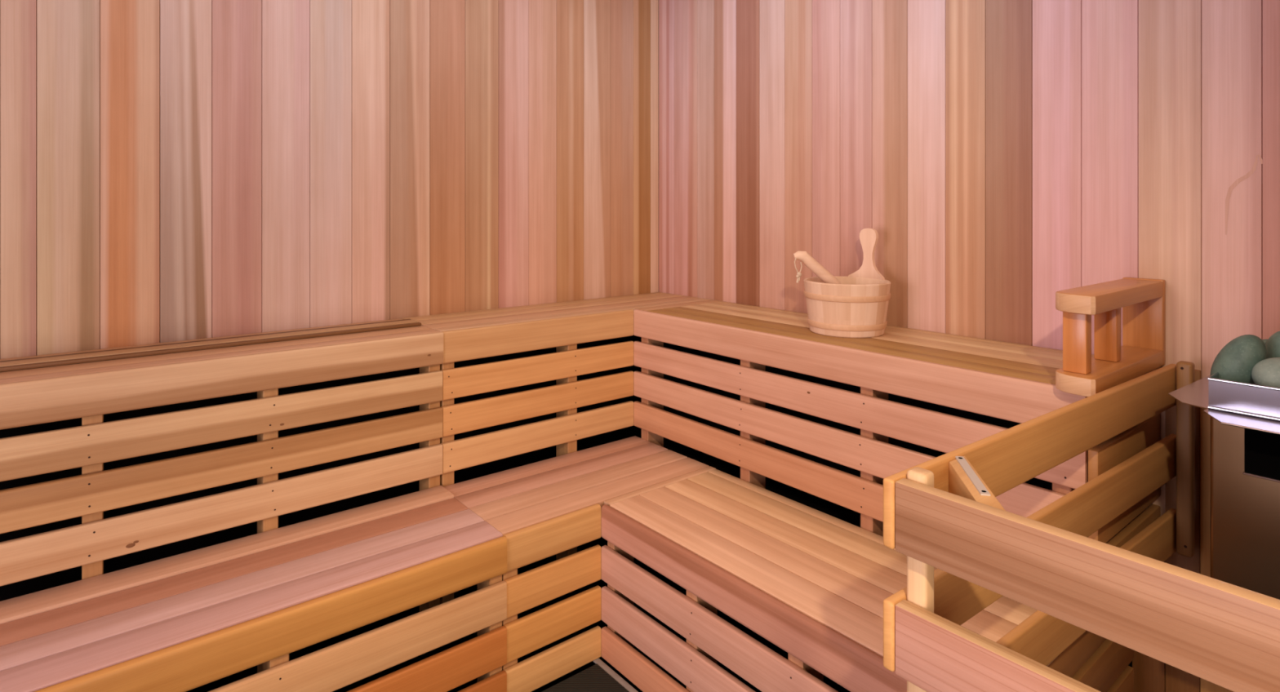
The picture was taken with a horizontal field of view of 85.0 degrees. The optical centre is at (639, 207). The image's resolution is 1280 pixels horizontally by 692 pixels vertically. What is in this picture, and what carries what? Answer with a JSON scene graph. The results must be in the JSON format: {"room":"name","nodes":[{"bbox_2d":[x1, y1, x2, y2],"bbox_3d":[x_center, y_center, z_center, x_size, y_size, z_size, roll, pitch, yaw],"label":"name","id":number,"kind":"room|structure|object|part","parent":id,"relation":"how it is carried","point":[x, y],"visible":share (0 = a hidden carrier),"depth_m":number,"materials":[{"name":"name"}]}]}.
{"room":"sauna","nodes":[
{"label":"sauna","id":0,"kind":"room"},
{"bbox_2d":[0,0,658,601],"bbox_3d":[-1.391,0.127,1.978,3.766,2.346,0.052,0,0,-39],"label":"wall","id":1,"kind":"structure","parent":0,"point":[171,171],"depth_m":2.22,"materials":[{"name":"brown wood"}]},
{"bbox_2d":[185,515,850,691],"bbox_3d":[-0.111,1.300,0.492,4.289,0.001,4.498,0,0,-39],"label":"floor","id":2,"kind":"structure","parent":0,"point":[601,541],"depth_m":2.09,"materials":[{"name":"black"}]},
{"bbox_2d":[0,318,443,673],"bbox_3d":[-1.250,0.835,1.828,1.389,0.930,0.357,0,0,-39],"label":"bench","id":3,"kind":"object","parent":2,"relation":"on","point":[88,385],"visible":0.95,"depth_m":1.75,"materials":[{"name":"brown wood"}]},
{"bbox_2d":[0,485,506,691],"bbox_3d":[-1.008,1.076,1.548,1.366,0.448,0.423,0,0,-39],"label":"bench","id":4,"kind":"object","parent":2,"relation":"on","point":[187,621],"visible":1,"depth_m":1.59,"materials":[{"name":"brown wood"}]},
{"bbox_2d":[401,292,722,604],"bbox_3d":[-0.243,0.841,2.620,1.173,0.919,0.404,0,0,-39],"label":"bench","id":5,"kind":"object","parent":2,"relation":"on","point":[478,334],"visible":0.82,"depth_m":2.36,"materials":[{"name":"brown wood"}]},
{"bbox_2d":[443,435,715,691],"bbox_3d":[-0.180,1.079,2.220,0.764,0.441,0.428,0,0,-39],"label":"bench","id":6,"kind":"object","parent":2,"relation":"on","point":[543,509],"visible":0.77,"depth_m":1.98,"materials":[{"name":"brown wood"}]},
{"bbox_2d":[541,663,629,691],"bbox_3d":[-0.347,1.297,1.036,1.543,0.006,1.182,0,0,-39],"label":"floor mat","id":7,"kind":"object","parent":2,"relation":"on","point":[594,678],"visible":1,"depth_m":1.90,"materials":[{"name":"rubber"}]},
{"bbox_2d":[592,657,638,691],"bbox_3d":[0.232,1.298,1.565,0.019,0.004,1.150,0,0,-39],"label":"trim","id":8,"kind":"structure","parent":2,"relation":"on","point":[597,661],"depth_m":1.93,"materials":[{"name":"brown wood"}]},
{"bbox_2d":[601,469,1133,691],"bbox_3d":[0.533,1.079,1.836,0.778,0.441,1.085,0,0,-39],"label":"bench","id":9,"kind":"object","parent":2,"relation":"on","point":[811,583],"visible":0.75,"depth_m":1.70,"materials":[{"name":"brown wood"}]},
{"bbox_2d":[633,301,1161,547],"bbox_3d":[0.622,0.841,2.149,0.428,0.919,1.517,0,0,-39],"label":"bench","id":10,"kind":"object","parent":2,"relation":"on","point":[1004,380],"visible":0.53,"depth_m":1.92,"materials":[{"name":"brown wood"}]},
{"bbox_2d":[803,228,890,337],"bbox_3d":[0.634,0.224,2.142,0.258,0.315,0.256,0,0,-39],"label":"bucket","id":11,"kind":"object","parent":10,"relation":"on","point":[857,307],"visible":1,"depth_m":2.05,"materials":[{"name":"brown wood"}]},
{"bbox_2d":[793,251,840,284],"bbox_3d":[0.591,0.244,2.123,0.258,0.225,0.075,0,0,-12],"label":"ladle","id":12,"kind":"object","parent":11,"relation":"in","point":[810,262],"visible":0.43,"depth_m":2.11,"materials":[{"name":"brown wood"}]},
{"bbox_3d":[0.476,0.189,2.103,0.022,0.075,0.017,0,0,22],"label":"cord","id":13,"kind":"part","parent":12,"relation":"part of","materials":[{"name":"fabric"}]},
{"bbox_3d":[0.720,0.151,2.214,0.033,0.169,0.127,0,0,-39],"label":"paddle handle","id":14,"kind":"part","parent":11,"relation":"part of","materials":[{"name":"brown wood"}]},
{"bbox_2d":[1055,277,1165,397],"bbox_3d":[1.062,0.278,1.573,0.475,0.206,0.084,0,0,-39],"label":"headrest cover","id":15,"kind":"object","parent":10,"relation":"on","point":[1142,301],"visible":1,"depth_m":1.54,"materials":[{"name":"brown wood"}]},
{"bbox_3d":[0.911,0.279,1.456,0.031,0.127,0.045,0,0,-39],"label":"post","id":16,"kind":"part","parent":15,"relation":"part of","materials":[{"name":"brown wood"}]},
{"bbox_3d":[1.052,0.279,1.571,0.031,0.127,0.045,0,0,-39],"label":"post","id":17,"kind":"part","parent":15,"relation":"part of","materials":[{"name":"brown wood"}]},
{"bbox_3d":[1.054,0.362,1.566,0.453,0.038,0.084,0,0,-39],"label":"board","id":18,"kind":"part","parent":15,"relation":"part of","materials":[{"name":"brown wood"}]},
{"bbox_2d":[883,360,1279,691],"bbox_3d":[1.072,0.824,0.913,1.136,0.952,0.978,0,0,-39],"label":"guard rail","id":19,"kind":"object","parent":2,"relation":"on","point":[944,513],"visible":1,"depth_m":0.88,"materials":[{"name":"brown wood"}]},
{"bbox_3d":[0.374,0.825,0.932,0.027,0.950,0.029,0,0,-39],"label":"post","id":20,"kind":"part","parent":19,"relation":"part of","materials":[{"name":"brown wood"}]},
{"bbox_3d":[0.648,0.569,0.555,0.023,0.092,0.960,0,0,-39],"label":"rail","id":21,"kind":"part","parent":19,"relation":"part of","materials":[{"name":"brown wood"}]},
{"bbox_3d":[0.782,0.569,1.269,1.136,0.092,0.059,0,0,-39],"label":"rail","id":22,"kind":"part","parent":19,"relation":"part of","materials":[{"name":"brown wood"}]},
{"bbox_3d":[0.782,0.407,1.269,1.137,0.092,0.017,0,0,-37],"label":"rail","id":23,"kind":"part","parent":19,"relation":"part of","materials":[{"name":"brown wood"}]},
{"bbox_3d":[0.782,0.741,1.269,1.137,0.092,0.017,0,0,-37],"label":"rail","id":24,"kind":"part","parent":19,"relation":"part of","materials":[{"name":"brown wood"}]},
{"bbox_3d":[0.648,0.407,0.555,0.023,0.092,0.960,0,0,-39],"label":"rail","id":25,"kind":"part","parent":19,"relation":"part of","materials":[{"name":"brown wood"}]},
{"bbox_3d":[1.229,0.565,1.573,0.030,0.434,0.030,0,0,-39],"label":"post","id":26,"kind":"part","parent":19,"relation":"part of","materials":[{"name":"brown wood"}]},
{"bbox_2d":[658,0,1279,666],"bbox_3d":[1.080,0.127,1.969,0.053,2.346,3.190,0,0,-39],"label":"wall","id":27,"kind":"structure","parent":0,"point":[1002,157],"depth_m":2.05,"materials":[{"name":"brown wood"}]},
{"bbox_2d":[1132,369,1200,691],"bbox_3d":[1.269,0.841,1.686,0.012,0.918,0.135,0,0,-39],"label":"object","id":28,"kind":"structure","parent":27,"relation":"attached to","point":[1151,674],"depth_m":1.67,"materials":[{"name":"brown wood"}]},
{"bbox_2d":[1200,407,1234,691],"bbox_3d":[1.552,0.806,1.331,0.022,0.688,0.768,0,0,-39],"label":"trim","id":29,"kind":"structure","parent":27,"relation":"attached to","point":[1206,686],"depth_m":1.61,"materials":[{"name":"brown wood"}]},
{"bbox_2d":[1168,330,1279,599],"bbox_3d":[1.304,0.505,1.211,0.465,0.539,0.602,0,0,-39],"label":"heater","id":30,"kind":"object","parent":27,"relation":"attached to","point":[1245,417],"depth_m":1.26,"materials":[{"name":"metal"}]},
{"bbox_3d":[1.152,0.302,1.343,0.086,0.120,0.081,0,0,-23],"label":"heater stone","id":31,"kind":"part","parent":30,"relation":"part of","materials":[{"name":"green stone"}]},
{"bbox_2d":[1207,372,1279,421],"bbox_3d":[1.357,0.344,1.205,0.360,0.058,0.526,0,0,-39],"label":"tray","id":32,"kind":"object","parent":30,"relation":"on","point":[1251,401],"depth_m":1.26,"materials":[{"name":"silver metal"}]},
{"bbox_3d":[1.217,0.436,1.097,0.002,0.078,0.410,0,0,-39],"label":"control panel","id":33,"kind":"part","parent":30,"relation":"part of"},
{"bbox_3d":[1.175,0.310,1.277,0.086,0.069,0.075,0,0,39],"label":"heater stone","id":34,"kind":"part","parent":30,"relation":"part of","materials":[{"name":"stone"}]},
{"bbox_3d":[1.262,0.282,1.349,0.084,0.093,0.086,0,0,-13],"label":"heater stone","id":35,"kind":"part","parent":30,"relation":"part of","materials":[{"name":"green stone"}]}
]}

